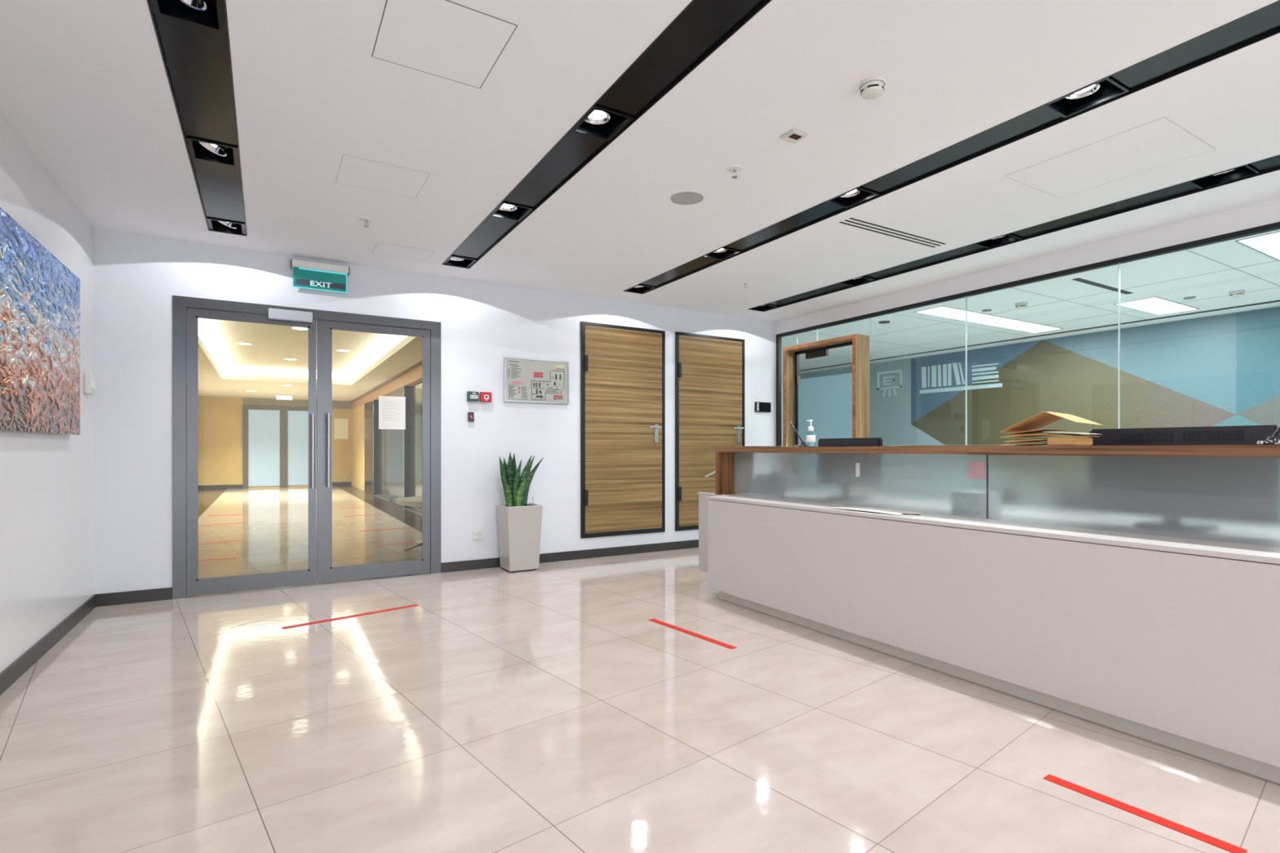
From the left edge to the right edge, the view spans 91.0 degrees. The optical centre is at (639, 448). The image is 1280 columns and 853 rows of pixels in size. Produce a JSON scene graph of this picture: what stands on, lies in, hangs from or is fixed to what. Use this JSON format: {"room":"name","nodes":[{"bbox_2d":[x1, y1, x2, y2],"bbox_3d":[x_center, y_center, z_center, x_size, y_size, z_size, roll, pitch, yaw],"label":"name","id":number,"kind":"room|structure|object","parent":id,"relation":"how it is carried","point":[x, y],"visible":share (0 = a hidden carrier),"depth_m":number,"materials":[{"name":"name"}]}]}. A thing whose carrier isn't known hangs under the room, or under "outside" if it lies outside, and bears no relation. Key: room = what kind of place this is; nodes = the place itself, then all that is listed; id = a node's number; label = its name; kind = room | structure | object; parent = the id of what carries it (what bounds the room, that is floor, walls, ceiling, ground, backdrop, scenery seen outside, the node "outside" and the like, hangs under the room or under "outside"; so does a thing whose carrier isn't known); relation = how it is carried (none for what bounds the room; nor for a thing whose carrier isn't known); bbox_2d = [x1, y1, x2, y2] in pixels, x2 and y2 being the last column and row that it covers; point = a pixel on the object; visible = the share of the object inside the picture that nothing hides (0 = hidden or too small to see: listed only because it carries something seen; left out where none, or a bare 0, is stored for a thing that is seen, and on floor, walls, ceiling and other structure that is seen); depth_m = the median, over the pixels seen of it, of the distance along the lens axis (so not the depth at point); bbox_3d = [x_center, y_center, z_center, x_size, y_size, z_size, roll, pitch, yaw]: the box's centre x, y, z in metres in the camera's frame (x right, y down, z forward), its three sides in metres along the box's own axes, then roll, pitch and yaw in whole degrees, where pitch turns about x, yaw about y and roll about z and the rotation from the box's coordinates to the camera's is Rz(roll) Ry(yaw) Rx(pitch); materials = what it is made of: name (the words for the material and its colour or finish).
{"room":"lobby","nodes":[
{"label":"lobby","id":0,"kind":"room"},
{"bbox_2d":[0,110,93,673],"bbox_3d":[-1.639,-0.269,0.601,0.100,2.778,9.107,0,0,-31],"label":"wall","id":1,"kind":"structure","parent":0,"point":[46,479],"depth_m":3.44,"materials":[{"name":"paint"}]},
{"bbox_2d":[0,207,79,435],"bbox_3d":[-2.962,-0.572,2.975,0.050,0.974,2.200,0,0,-31],"label":"wall art","id":2,"kind":"object","parent":1,"relation":"attached to","point":[40,295],"visible":1,"depth_m":3.20},
{"bbox_2d":[0,594,95,695],"bbox_3d":[-1.565,1.076,0.587,0.014,0.088,9.007,0,0,-31],"label":"baseboard","id":3,"kind":"structure","parent":1,"relation":"attached to","point":[24,662],"depth_m":3.40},
{"bbox_2d":[84,372,96,395],"bbox_3d":[-3.736,-0.441,4.277,0.049,0.140,0.130,0,0,-31],"label":"thermostat","id":4,"kind":"object","parent":1,"relation":"attached to","point":[90,386],"visible":1,"depth_m":4.23,"materials":[{"name":"white plastic"}]},
{"bbox_2d":[198,395,351,488],"bbox_3d":[-10.360,-0.160,18.330,4.140,2.560,0.100,0,0,-31],"label":"wall","id":5,"kind":"structure","parent":0,"point":[220,418],"depth_m":17.57,"materials":[{"name":"paint"}]},
{"bbox_2d":[198,481,351,489],"bbox_3d":[-10.458,1.065,18.202,3.840,0.110,0.020,0,0,-31],"label":"baseboard","id":6,"kind":"structure","parent":5,"relation":"attached to","point":[342,483],"depth_m":17.58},
{"bbox_2d":[242,405,308,488],"bbox_3d":[-10.306,-0.044,18.269,2.088,2.328,0.060,0,0,-31],"label":"door","id":7,"kind":"structure","parent":5,"relation":"in","point":[275,439],"depth_m":18.14,"materials":[{"name":"glass"}]},
{"bbox_2d":[242,397,351,408],"bbox_3d":[-10.010,-1.324,18.467,2.799,0.232,0.020,0,0,-31],"label":"trim","id":8,"kind":"structure","parent":5,"relation":"attached to","point":[246,401],"depth_m":18.27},
{"bbox_2d":[334,418,347,439],"bbox_3d":[-9.046,-0.603,19.040,0.375,0.620,0.019,0,0,-31],"label":"notice","id":9,"kind":"object","parent":5,"relation":"attached to","point":[340,424],"visible":1,"depth_m":19.03,"materials":[{"name":"white paper"}]},
{"bbox_2d":[198,318,422,401],"bbox_3d":[-6.481,-1.600,11.798,4.140,0.320,15.093,0,0,-31],"label":"ceiling","id":10,"kind":"structure","parent":0,"point":[227,368],"depth_m":11.54,"materials":[{"name":"paint"}]},
{"bbox_2d":[276,393,292,399],"bbox_3d":[-9.286,-1.360,16.417,0.360,0.160,0.040,0,0,-31],"label":"exit sign","id":11,"kind":"object","parent":10,"relation":"hanging from","point":[281,397],"visible":1,"depth_m":16.41,"materials":[{"name":"white plastic"}]},
{"bbox_2d":[290,326,308,330],"bbox_3d":[-4.819,-1.706,8.920,0.240,0.007,0.240,0,0,-31],"label":"recessed light","id":12,"kind":"object","parent":10,"relation":"in","point":[291,327],"visible":0.91,"depth_m":8.92,"materials":[{"name":"white plastic"}]},
{"bbox_2d":[364,400,378,494],"bbox_3d":[-6.723,-0.030,15.960,0.306,2.300,1.641,0,0,-31],"label":"pillar","id":13,"kind":"structure","parent":0,"point":[371,407],"depth_m":15.43,"materials":[{"name":"paint"}]},
{"bbox_2d":[351,364,422,491],"bbox_3d":[-4.787,-0.160,12.804,0.400,2.560,15.093,0,0,-31],"label":"wall","id":14,"kind":"structure","parent":0,"point":[357,414],"depth_m":17.02,"materials":[{"name":"paint"}]},
{"bbox_2d":[198,485,422,532],"bbox_3d":[-6.481,1.119,11.798,4.140,0.003,15.053,0,0,-31],"label":"trim","id":15,"kind":"structure","parent":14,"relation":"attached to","point":[206,497],"depth_m":12.69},
{"bbox_2d":[373,400,389,502],"bbox_3d":[-5.787,-0.021,14.232,0.140,2.277,2.278,0,0,-31],"label":"elevator","id":16,"kind":"object","parent":14,"relation":"attached to","point":[383,434],"visible":0.57,"depth_m":14.51,"materials":[{"name":"metal"}]},
{"bbox_2d":[350,360,422,403],"bbox_3d":[-4.977,-1.415,12.691,0.039,0.050,15.093,0,0,-31],"label":"trim","id":17,"kind":"structure","parent":14,"relation":"attached to","point":[417,365],"depth_m":12.82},
{"bbox_2d":[404,382,422,515],"bbox_3d":[-2.818,-0.021,9.232,0.140,2.277,6.031,0,0,-31],"label":"elevator","id":18,"kind":"object","parent":14,"relation":"attached to","point":[415,391],"visible":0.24,"depth_m":11.37,"materials":[{"name":"metal"}]},
{"bbox_2d":[389,386,411,507],"bbox_3d":[-4.715,-0.030,12.578,0.306,2.300,1.650,0,0,-31],"label":"pillar","id":19,"kind":"structure","parent":0,"point":[399,439],"depth_m":12.14,"materials":[{"name":"paint"}]},
{"bbox_2d":[93,228,782,599],"bbox_3d":[-1.119,-0.269,6.147,6.658,2.778,0.100,0,0,-31],"label":"wall","id":20,"kind":"structure","parent":0,"point":[137,278],"depth_m":5.69,"materials":[{"name":"paint"}]},
{"bbox_2d":[173,295,440,599],"bbox_3d":[-2.648,-0.010,5.197,1.954,2.261,0.174,0,0,-31],"label":"door","id":21,"kind":"structure","parent":20,"relation":"in","point":[187,311],"depth_m":5.15,"materials":[{"name":"metal"}]},
{"bbox_2d":[378,395,405,429],"bbox_3d":[-2.163,-0.313,5.490,0.220,0.288,0.002,0,0,-31],"label":"notice","id":22,"kind":"object","parent":21,"relation":"attached to","point":[392,410],"visible":1,"depth_m":5.49,"materials":[{"name":"white paper"}]},
{"bbox_2d":[290,259,349,293],"bbox_3d":[-2.618,-1.405,5.154,0.425,0.216,0.078,0,0,-31],"label":"exit sign","id":23,"kind":"object","parent":20,"relation":"attached to","point":[306,274],"visible":1,"depth_m":5.13,"materials":[{"name":"green plastic"}]},
{"bbox_2d":[95,539,698,607],"bbox_3d":[-1.084,1.076,6.102,6.444,0.088,0.014,0,0,-31],"label":"baseboard","id":24,"kind":"structure","parent":20,"relation":"attached to","point":[164,593],"depth_m":5.91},
{"bbox_2d":[467,412,474,422],"bbox_3d":[-1.563,-0.293,5.812,0.053,0.087,0.024,0,0,-31],"label":"card reader","id":25,"kind":"object","parent":20,"relation":"attached to","point":[470,415],"visible":1,"depth_m":5.80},
{"bbox_2d":[473,528,483,539],"bbox_3d":[-1.501,0.797,5.852,0.094,0.090,0.018,0,0,-31],"label":"power socket","id":26,"kind":"object","parent":20,"relation":"attached to","point":[477,534],"visible":1,"depth_m":5.85,"materials":[{"name":"white plastic"}]},
{"bbox_2d":[479,391,491,402],"bbox_3d":[-1.442,-0.482,5.873,0.105,0.091,0.042,0,0,-31],"label":"fire alarm","id":27,"kind":"object","parent":20,"relation":"attached to","point":[486,397],"visible":1,"depth_m":5.86,"materials":[{"name":"red plastic"}]},
{"bbox_2d":[503,356,568,404],"bbox_3d":[-1.004,-0.660,6.144,0.670,0.426,0.024,0,0,-31],"label":"evacuation plan","id":28,"kind":"object","parent":20,"relation":"attached to","point":[525,380],"visible":1,"depth_m":6.12,"materials":[{"name":"paper"}]},
{"bbox_2d":[580,321,665,538],"bbox_3d":[-0.151,-0.191,6.622,1.012,2.202,0.072,0,0,-31],"label":"door","id":29,"kind":"structure","parent":20,"relation":"in","point":[623,371],"depth_m":6.63,"materials":[{"name":"brown wood"}]},
{"bbox_2d":[675,331,744,530],"bbox_3d":[0.830,-0.193,7.205,0.985,2.209,0.072,0,0,-31],"label":"door","id":30,"kind":"structure","parent":20,"relation":"in","point":[709,373],"depth_m":7.16,"materials":[{"name":"brown wood"}]},
{"bbox_2d":[754,401,770,412],"bbox_3d":[1.490,-0.504,7.627,0.245,0.117,0.020,0,0,-31],"label":"control panel","id":31,"kind":"object","parent":20,"relation":"attached to","point":[758,406],"visible":1,"depth_m":7.61,"materials":[{"name":"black plastic"}]},
{"bbox_2d":[466,391,478,401],"bbox_3d":[-1.544,-0.482,5.812,0.101,0.090,0.042,0,0,-31],"label":"button","id":32,"kind":"object","parent":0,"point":[471,396],"depth_m":5.79,"materials":[{"name":"green plastic"}]},
{"bbox_2d":[0,485,1279,852],"bbox_3d":[-3.304,1.170,9.145,7.155,0.100,25.500,0,0,-31],"label":"floor","id":33,"kind":"structure","parent":0,"point":[544,709],"depth_m":2.52,"materials":[{"name":"tile"}]},
{"bbox_2d":[281,604,419,629],"bbox_3d":[-1.909,1.119,4.212,0.865,0.002,0.045,0,0,-43],"label":"tape","id":34,"kind":"object","parent":33,"relation":"on","point":[415,605],"visible":1,"depth_m":4.18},
{"bbox_2d":[392,496,422,551],"bbox_3d":[-2.348,0.668,7.122,0.850,0.896,0.850,0,0,-31],"label":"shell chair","id":35,"kind":"object","parent":33,"relation":"on","point":[415,501],"visible":0.22,"depth_m":6.94,"materials":[{"name":"plastic"}]},
{"bbox_2d":[496,453,543,572],"bbox_3d":[-1.101,0.576,5.862,0.451,1.089,0.336,0,0,-31],"label":"potted snake plant","id":36,"kind":"object","parent":33,"relation":"on","point":[519,522],"visible":1,"depth_m":5.76,"materials":[{"name":"green plant"}]},
{"bbox_2d":[648,618,737,648],"bbox_3d":[0.300,1.119,3.823,0.045,0.002,0.751,0,0,-37],"label":"tape","id":37,"kind":"object","parent":33,"relation":"on","point":[725,645],"visible":1,"depth_m":3.78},
{"bbox_2d":[705,444,1279,783],"bbox_3d":[2.010,0.553,3.241,1.074,1.134,4.921,0,0,-31],"label":"reception desk","id":38,"kind":"object","parent":33,"relation":"on","point":[1135,590],"depth_m":2.76,"materials":[{"name":"white laminate"}]},
{"bbox_2d":[697,492,729,581],"bbox_3d":[0.660,0.748,5.161,0.035,0.745,0.581,0,0,-31],"label":"gate","id":39,"kind":"object","parent":38,"relation":"attached to","point":[703,496],"visible":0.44,"depth_m":5.34,"materials":[{"name":"white laminate"}]},
{"bbox_2d":[786,421,808,446],"bbox_3d":[1.057,-0.103,4.284,0.097,0.177,0.194,0,0,-31],"label":"pen","id":40,"kind":"object","parent":38,"relation":"on","point":[803,444],"visible":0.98,"depth_m":4.25,"materials":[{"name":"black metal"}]},
{"bbox_2d":[806,419,815,445],"bbox_3d":[1.139,-0.104,4.193,0.061,0.180,0.062,0,0,-31],"label":"sanitizer bottle","id":41,"kind":"object","parent":38,"relation":"on","point":[811,439],"visible":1,"depth_m":4.17,"materials":[{"name":"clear plastic"}]},
{"bbox_2d":[817,437,882,446],"bbox_3d":[1.467,0.142,4.425,0.200,0.431,0.547,0,0,-31],"label":"computer monitor","id":42,"kind":"object","parent":38,"relation":"on","point":[864,442],"visible":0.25,"depth_m":4.38,"materials":[{"name":"plastic"}]},
{"bbox_2d":[831,506,922,515],"bbox_3d":[1.352,0.354,3.619,0.220,0.008,0.471,0,0,-31],"label":"paper sheet","id":43,"kind":"object","parent":38,"relation":"on","point":[895,512],"visible":0.98,"depth_m":3.57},
{"bbox_2d":[899,444,1022,446],"bbox_3d":[1.667,-0.017,3.315,0.188,0.004,0.695,0,0,-31],"label":"paper sheet","id":44,"kind":"object","parent":38,"relation":"on","point":[922,445],"visible":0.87,"depth_m":3.19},
{"bbox_2d":[968,462,985,479],"bbox_3d":[1.747,0.112,3.264,0.002,0.088,0.091,0,0,-31],"label":"note","id":45,"kind":"object","parent":38,"relation":"attached to","point":[976,470],"visible":1,"depth_m":3.26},
{"bbox_2d":[1002,442,1047,445],"bbox_3d":[1.882,-0.022,3.020,0.220,0.014,0.234,0,0,-31],"label":"envelope","id":46,"kind":"object","parent":38,"relation":"on","point":[1033,443],"visible":0.63,"depth_m":2.96,"materials":[{"name":"paper"}]},
{"bbox_2d":[1004,438,1047,442],"bbox_3d":[1.893,-0.041,3.001,0.200,0.018,0.195,0,0,-31],"label":"envelope","id":47,"kind":"object","parent":46,"relation":"on","point":[1031,440],"visible":0.78,"depth_m":2.98,"materials":[{"name":"paper"}]},
{"bbox_2d":[999,433,1098,437],"bbox_3d":[1.919,-0.062,2.958,0.230,0.016,0.335,0,0,-31],"label":"envelope","id":48,"kind":"object","parent":47,"relation":"on","point":[1033,435],"visible":1,"depth_m":2.91,"materials":[{"name":"paper"}]},
{"bbox_2d":[1003,429,1063,434],"bbox_3d":[1.894,-0.080,3.019,0.200,0.020,0.187,0,0,-31],"label":"envelope","id":49,"kind":"object","parent":48,"relation":"on","point":[1038,431],"visible":0.98,"depth_m":3.00,"materials":[{"name":"paper"}]},
{"bbox_2d":[1000,411,1102,432],"bbox_3d":[1.933,-0.124,2.964,0.250,0.090,0.333,0,0,-31],"label":"envelope","id":50,"kind":"object","parent":48,"relation":"on","point":[1041,420],"visible":0.97,"depth_m":2.98,"materials":[{"name":"paper"}]},
{"bbox_2d":[1052,431,1097,434],"bbox_3d":[1.959,-0.071,2.851,0.200,0.014,0.159,0,0,-34],"label":"envelope","id":51,"kind":"object","parent":48,"relation":"on","point":[1052,432],"visible":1,"depth_m":2.80,"materials":[{"name":"white paper"}]},
{"bbox_2d":[1047,437,1093,445],"bbox_3d":[1.951,-0.032,2.854,0.170,0.036,0.112,0,0,-31],"label":"parcel","id":52,"kind":"object","parent":38,"relation":"on","point":[1051,441],"visible":1,"depth_m":2.81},
{"bbox_2d":[1088,425,1279,445],"bbox_3d":[2.411,0.131,2.833,0.200,0.454,0.678,0,0,-31],"label":"computer monitor","id":53,"kind":"object","parent":38,"relation":"on","point":[1246,434],"visible":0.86,"depth_m":2.79,"materials":[{"name":"plastic"}]},
{"bbox_2d":[1120,431,1172,440],"bbox_3d":[2.340,-0.056,2.910,0.002,0.036,0.202,0,0,-31],"label":"vent grille","id":54,"kind":"object","parent":53,"relation":"attached to","point":[1124,436],"depth_m":2.91,"materials":[{"name":"plastic"}]},
{"bbox_2d":[1182,431,1243,439],"bbox_3d":[2.461,-0.056,2.706,0.002,0.036,0.202,0,0,-31],"label":"vent grille","id":55,"kind":"object","parent":53,"relation":"attached to","point":[1187,435],"depth_m":2.70,"materials":[{"name":"plastic"}]},
{"bbox_2d":[1256,426,1279,444],"bbox_3d":[2.219,-0.057,2.208,0.097,0.085,0.072,0,0,-31],"label":"pen","id":56,"kind":"object","parent":38,"relation":"on","point":[1271,440],"visible":1,"depth_m":2.21,"materials":[{"name":"silver metal"}]},
{"bbox_2d":[1043,773,1247,852],"bbox_3d":[1.530,1.119,1.942,0.045,0.002,0.499,0,0,-35],"label":"tape","id":57,"kind":"object","parent":33,"relation":"on","point":[1225,846],"visible":1,"depth_m":1.91,"materials":[{"name":"plastic"}]},
{"bbox_2d":[0,0,1279,375],"bbox_3d":[1.743,-1.608,5.338,10.753,0.100,13.800,0,0,-31],"label":"ceiling","id":58,"kind":"structure","parent":0,"point":[84,83],"depth_m":3.20,"materials":[{"name":"paint"}]},
{"bbox_2d":[146,0,247,235],"bbox_3d":[-0.776,-1.617,0.836,0.236,0.122,8.630,0,0,-31],"label":"channel","id":59,"kind":"object","parent":58,"relation":"attached to","point":[197,60],"visible":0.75,"depth_m":2.82,"materials":[{"name":"black metal"}]},
{"bbox_2d":[149,0,226,33],"bbox_3d":[-1.585,-1.607,2.199,0.222,0.091,0.260,0,0,-31],"label":"spotlight","id":60,"kind":"object","parent":59,"relation":"attached to","point":[194,13],"visible":0.98,"depth_m":2.29,"materials":[{"name":"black metal"}]},
{"bbox_2d":[185,135,239,167],"bbox_3d":[-2.254,-1.607,3.325,0.222,0.091,0.260,0,0,-31],"label":"spotlight","id":61,"kind":"object","parent":59,"relation":"attached to","point":[216,153],"visible":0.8,"depth_m":3.38,"materials":[{"name":"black metal"}]},
{"bbox_2d":[206,217,246,235],"bbox_3d":[-2.912,-1.607,4.435,0.222,0.091,0.260,0,0,-31],"label":"spotlight","id":62,"kind":"object","parent":59,"relation":"attached to","point":[228,226],"visible":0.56,"depth_m":4.49,"materials":[{"name":"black metal"}]},
{"bbox_2d":[359,217,373,227],"bbox_3d":[-1.861,-1.533,4.275,0.084,0.050,0.084,0,0,-31],"label":"sprinkler","id":63,"kind":"object","parent":58,"relation":"attached to","point":[365,220],"visible":1,"depth_m":4.27,"materials":[{"name":"white metal"}]},
{"bbox_2d":[335,154,430,198],"bbox_3d":[-1.486,-1.557,3.623,0.451,0.001,0.418,0,0,-31],"label":"access hatch","id":64,"kind":"object","parent":58,"relation":"attached to","point":[353,171],"visible":1,"depth_m":3.61,"materials":[{"name":"paint"}]},
{"bbox_2d":[372,242,434,261],"bbox_3d":[-1.877,-1.557,4.983,0.420,0.001,0.300,0,0,-31],"label":"access hatch","id":65,"kind":"object","parent":58,"relation":"attached to","point":[380,248],"visible":1,"depth_m":4.97,"materials":[{"name":"paint"}]},
{"bbox_2d":[371,0,517,88],"bbox_3d":[-0.758,-1.557,2.406,0.437,0.001,0.473,0,0,-31],"label":"access hatch","id":66,"kind":"object","parent":58,"relation":"attached to","point":[446,39],"visible":1,"depth_m":2.39,"materials":[{"name":"paint"}]},
{"bbox_2d":[441,0,772,268],"bbox_3d":[0.626,-1.617,1.668,0.236,0.122,8.630,0,0,-31],"label":"channel","id":67,"kind":"object","parent":58,"relation":"attached to","point":[703,26],"visible":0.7,"depth_m":2.74,"materials":[{"name":"black metal"}]},
{"bbox_2d":[443,255,477,267],"bbox_3d":[-1.511,-1.607,5.267,0.222,0.091,0.260,0,0,-31],"label":"spotlight","id":68,"kind":"object","parent":67,"relation":"attached to","point":[455,260],"visible":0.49,"depth_m":5.34,"materials":[{"name":"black metal"}]},
{"bbox_2d":[489,201,533,222],"bbox_3d":[-0.852,-1.607,4.158,0.222,0.091,0.260,0,0,-31],"label":"spotlight","id":69,"kind":"object","parent":67,"relation":"attached to","point":[504,209],"visible":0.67,"depth_m":4.21,"materials":[{"name":"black metal"}]},
{"bbox_2d":[570,104,635,142],"bbox_3d":[-0.183,-1.607,3.031,0.222,0.091,0.260,0,0,-31],"label":"spotlight","id":70,"kind":"object","parent":67,"relation":"attached to","point":[597,114],"visible":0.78,"depth_m":3.07,"materials":[{"name":"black metal"}]},
{"bbox_2d":[669,191,704,204],"bbox_3d":[0.291,-1.556,3.907,0.216,0.004,0.216,0,0,-31],"label":"ceiling speaker","id":71,"kind":"object","parent":58,"relation":"attached to","point":[685,197],"visible":1,"depth_m":3.90,"materials":[{"name":"white plastic"}]},
{"bbox_2d":[727,164,742,178],"bbox_3d":[0.526,-1.533,3.495,0.084,0.050,0.084,0,0,-31],"label":"sprinkler","id":72,"kind":"object","parent":58,"relation":"attached to","point":[734,168],"visible":1,"depth_m":3.49,"materials":[{"name":"white metal"}]},
{"bbox_2d":[779,128,808,143],"bbox_3d":[0.765,-1.550,3.127,0.100,0.016,0.100,0,0,-31],"label":"sensor","id":73,"kind":"object","parent":58,"relation":"attached to","point":[793,136],"visible":1,"depth_m":3.11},
{"bbox_2d":[859,76,885,99],"bbox_3d":[0.991,-1.532,2.684,0.104,0.052,0.104,0,0,-31],"label":"smoke detector","id":74,"kind":"object","parent":58,"relation":"attached to","point":[871,90],"visible":1,"depth_m":2.65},
{"bbox_2d":[834,215,951,248],"bbox_3d":[1.849,-1.557,4.551,1.111,0.002,0.141,0,0,-31],"label":"ceiling vent","id":75,"kind":"object","parent":58,"relation":"in","point":[851,221],"visible":1,"depth_m":4.52,"materials":[{"name":"metal"}]},
{"bbox_2d":[622,0,1279,293],"bbox_3d":[2.133,-1.617,2.563,0.236,0.122,8.630,0,0,-31],"label":"channel","id":76,"kind":"object","parent":58,"relation":"attached to","point":[1264,23],"visible":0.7,"depth_m":3.08,"materials":[{"name":"black metal"}]},
{"bbox_2d":[626,284,656,293],"bbox_3d":[-0.003,-1.607,6.162,0.222,0.091,0.260,0,0,-31],"label":"spotlight","id":77,"kind":"object","parent":76,"relation":"attached to","point":[639,288],"visible":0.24,"depth_m":6.24,"materials":[{"name":"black metal"}]},
{"bbox_2d":[702,247,742,260],"bbox_3d":[0.655,-1.607,5.053,0.222,0.091,0.260,0,0,-31],"label":"spotlight","id":78,"kind":"object","parent":76,"relation":"attached to","point":[722,254],"visible":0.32,"depth_m":5.12,"materials":[{"name":"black metal"}]},
{"bbox_2d":[825,186,881,208],"bbox_3d":[1.324,-1.607,3.926,0.222,0.091,0.260,0,0,-31],"label":"spotlight","id":79,"kind":"object","parent":76,"relation":"attached to","point":[855,198],"visible":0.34,"depth_m":3.97,"materials":[{"name":"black metal"}]},
{"bbox_2d":[1042,75,1130,118],"bbox_3d":[1.988,-1.607,2.808,0.222,0.091,0.260,0,0,-31],"label":"spotlight","id":80,"kind":"object","parent":76,"relation":"attached to","point":[1090,98],"visible":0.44,"depth_m":2.84,"materials":[{"name":"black metal"}]},
{"bbox_2d":[913,306,1062,333],"bbox_3d":[4.296,-1.555,7.651,2.530,0.006,0.360,0,0,-31],"label":"recessed light","id":81,"kind":"object","parent":58,"relation":"in","point":[946,312],"visible":1,"depth_m":7.57,"materials":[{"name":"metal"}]},
{"bbox_2d":[747,154,1279,311],"bbox_3d":[3.505,-1.617,3.378,0.247,0.122,8.630,0,0,-31],"label":"channel","id":82,"kind":"object","parent":58,"relation":"attached to","point":[1271,164],"visible":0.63,"depth_m":4.41,"materials":[{"name":"black metal"}]},
{"bbox_2d":[749,303,779,311],"bbox_3d":[1.369,-1.607,6.976,0.233,0.091,0.260,0,0,-31],"label":"spotlight","id":83,"kind":"object","parent":82,"relation":"attached to","point":[765,307],"visible":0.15,"depth_m":7.06,"materials":[{"name":"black metal"}]},
{"bbox_2d":[839,275,877,285],"bbox_3d":[2.027,-1.607,5.867,0.233,0.091,0.260,0,0,-31],"label":"spotlight","id":84,"kind":"object","parent":82,"relation":"attached to","point":[864,279],"visible":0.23,"depth_m":5.94,"materials":[{"name":"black metal"}]},
{"bbox_2d":[974,233,1023,248],"bbox_3d":[2.696,-1.607,4.741,0.233,0.091,0.260,0,0,-31],"label":"spotlight","id":85,"kind":"object","parent":82,"relation":"attached to","point":[1007,238],"visible":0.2,"depth_m":4.81,"materials":[{"name":"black metal"}]},
{"bbox_2d":[1188,164,1261,189],"bbox_3d":[3.360,-1.607,3.623,0.233,0.091,0.260,0,0,-31],"label":"spotlight","id":86,"kind":"object","parent":82,"relation":"attached to","point":[1233,175],"visible":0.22,"depth_m":3.67,"materials":[{"name":"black metal"}]},
{"bbox_2d":[1014,302,1027,309],"bbox_3d":[4.081,-1.528,6.730,0.120,0.060,0.120,0,0,-31],"label":"smoke detector","id":87,"kind":"object","parent":58,"relation":"attached to","point":[1020,305],"visible":1,"depth_m":6.69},
{"bbox_2d":[782,299,1279,373],"bbox_3d":[5.987,-1.556,7.858,0.080,0.007,13.600,0,0,-31],"label":"trim","id":88,"kind":"structure","parent":58,"relation":"attached to","point":[1273,301],"depth_m":8.20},
{"bbox_2d":[1071,277,1132,294],"bbox_3d":[4.453,-1.556,6.037,1.087,0.003,0.060,0,0,-31],"label":"ceiling vent","id":89,"kind":"object","parent":58,"relation":"in","point":[1081,280],"visible":1,"depth_m":6.01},
{"bbox_2d":[1004,116,1216,198],"bbox_3d":[2.537,-1.557,3.431,0.616,0.001,0.747,0,0,-31],"label":"access hatch","id":90,"kind":"object","parent":58,"relation":"attached to","point":[1160,142],"visible":1,"depth_m":3.39,"materials":[{"name":"paint"}]},
{"bbox_2d":[1113,296,1199,315],"bbox_3d":[5.657,-1.555,6.877,1.080,0.006,0.380,0,0,-31],"label":"recessed light","id":91,"kind":"object","parent":58,"relation":"in","point":[1157,304],"visible":1,"depth_m":6.86,"materials":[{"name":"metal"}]},
{"bbox_2d":[1117,301,1176,315],"bbox_3d":[5.611,-1.556,6.954,1.050,0.003,0.171,0,0,-31],"label":"diffuser","id":92,"kind":"object","parent":91,"relation":"attached to","point":[1155,309],"depth_m":6.95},
{"bbox_2d":[1136,297,1196,311],"bbox_3d":[5.703,-1.556,6.800,1.050,0.003,0.171,0,0,-31],"label":"diffuser","id":93,"kind":"object","parent":91,"relation":"attached to","point":[1160,303],"depth_m":6.80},
{"bbox_2d":[1228,289,1244,297],"bbox_3d":[5.903,-1.528,6.220,0.120,0.060,0.120,0,0,-31],"label":"smoke detector","id":94,"kind":"object","parent":58,"relation":"attached to","point":[1237,293],"visible":1,"depth_m":6.19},
{"bbox_2d":[1235,231,1279,261],"bbox_3d":[5.659,-1.555,5.209,2.580,0.006,0.370,0,0,-31],"label":"recessed light","id":95,"kind":"object","parent":58,"relation":"in","point":[1267,244],"visible":1,"depth_m":4.77,"materials":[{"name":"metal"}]},
{"bbox_2d":[1271,232,1279,239],"bbox_3d":[5.703,-1.556,5.134,2.550,0.003,0.166,0,0,-31],"label":"diffuser","id":96,"kind":"object","parent":95,"relation":"attached to","point":[1276,234],"depth_m":4.58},
{"bbox_2d":[783,333,869,446],"bbox_3d":[2.043,-0.030,6.968,0.222,2.300,1.049,0,0,-31],"label":"door","id":97,"kind":"structure","parent":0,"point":[837,406],"depth_m":6.98,"materials":[{"name":"brown wood"}]},
{"bbox_2d":[776,197,1279,334],"bbox_3d":[4.034,-1.532,3.911,0.120,0.251,9.007,0,0,-31],"label":"wall","id":98,"kind":"structure","parent":0,"point":[1267,212],"depth_m":4.93,"materials":[{"name":"paint"}]},
{"bbox_2d":[776,222,1279,446],"bbox_3d":[3.999,-0.143,3.890,0.050,2.527,9.007,0,0,-31],"label":"window","id":99,"kind":"structure","parent":98,"relation":"in","point":[1274,226],"depth_m":5.32,"materials":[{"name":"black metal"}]},
{"bbox_2d":[799,249,1279,368],"bbox_3d":[4.403,-1.558,6.917,3.565,0.003,13.600,0,0,-31],"label":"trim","id":100,"kind":"structure","parent":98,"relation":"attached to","point":[1186,250],"depth_m":6.65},
{"bbox_2d":[782,306,1279,446],"bbox_3d":[6.323,-0.219,8.057,0.100,2.678,13.800,0,0,-31],"label":"wall","id":101,"kind":"structure","parent":0,"point":[1275,306],"depth_m":8.91,"materials":[{"name":"paint"}]},
{"bbox_2d":[799,306,1279,446],"bbox_3d":[6.198,-0.263,8.157,0.010,2.566,12.100,0,0,-31],"label":"wall mural","id":102,"kind":"object","parent":101,"relation":"attached to","point":[1220,370],"visible":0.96,"depth_m":8.40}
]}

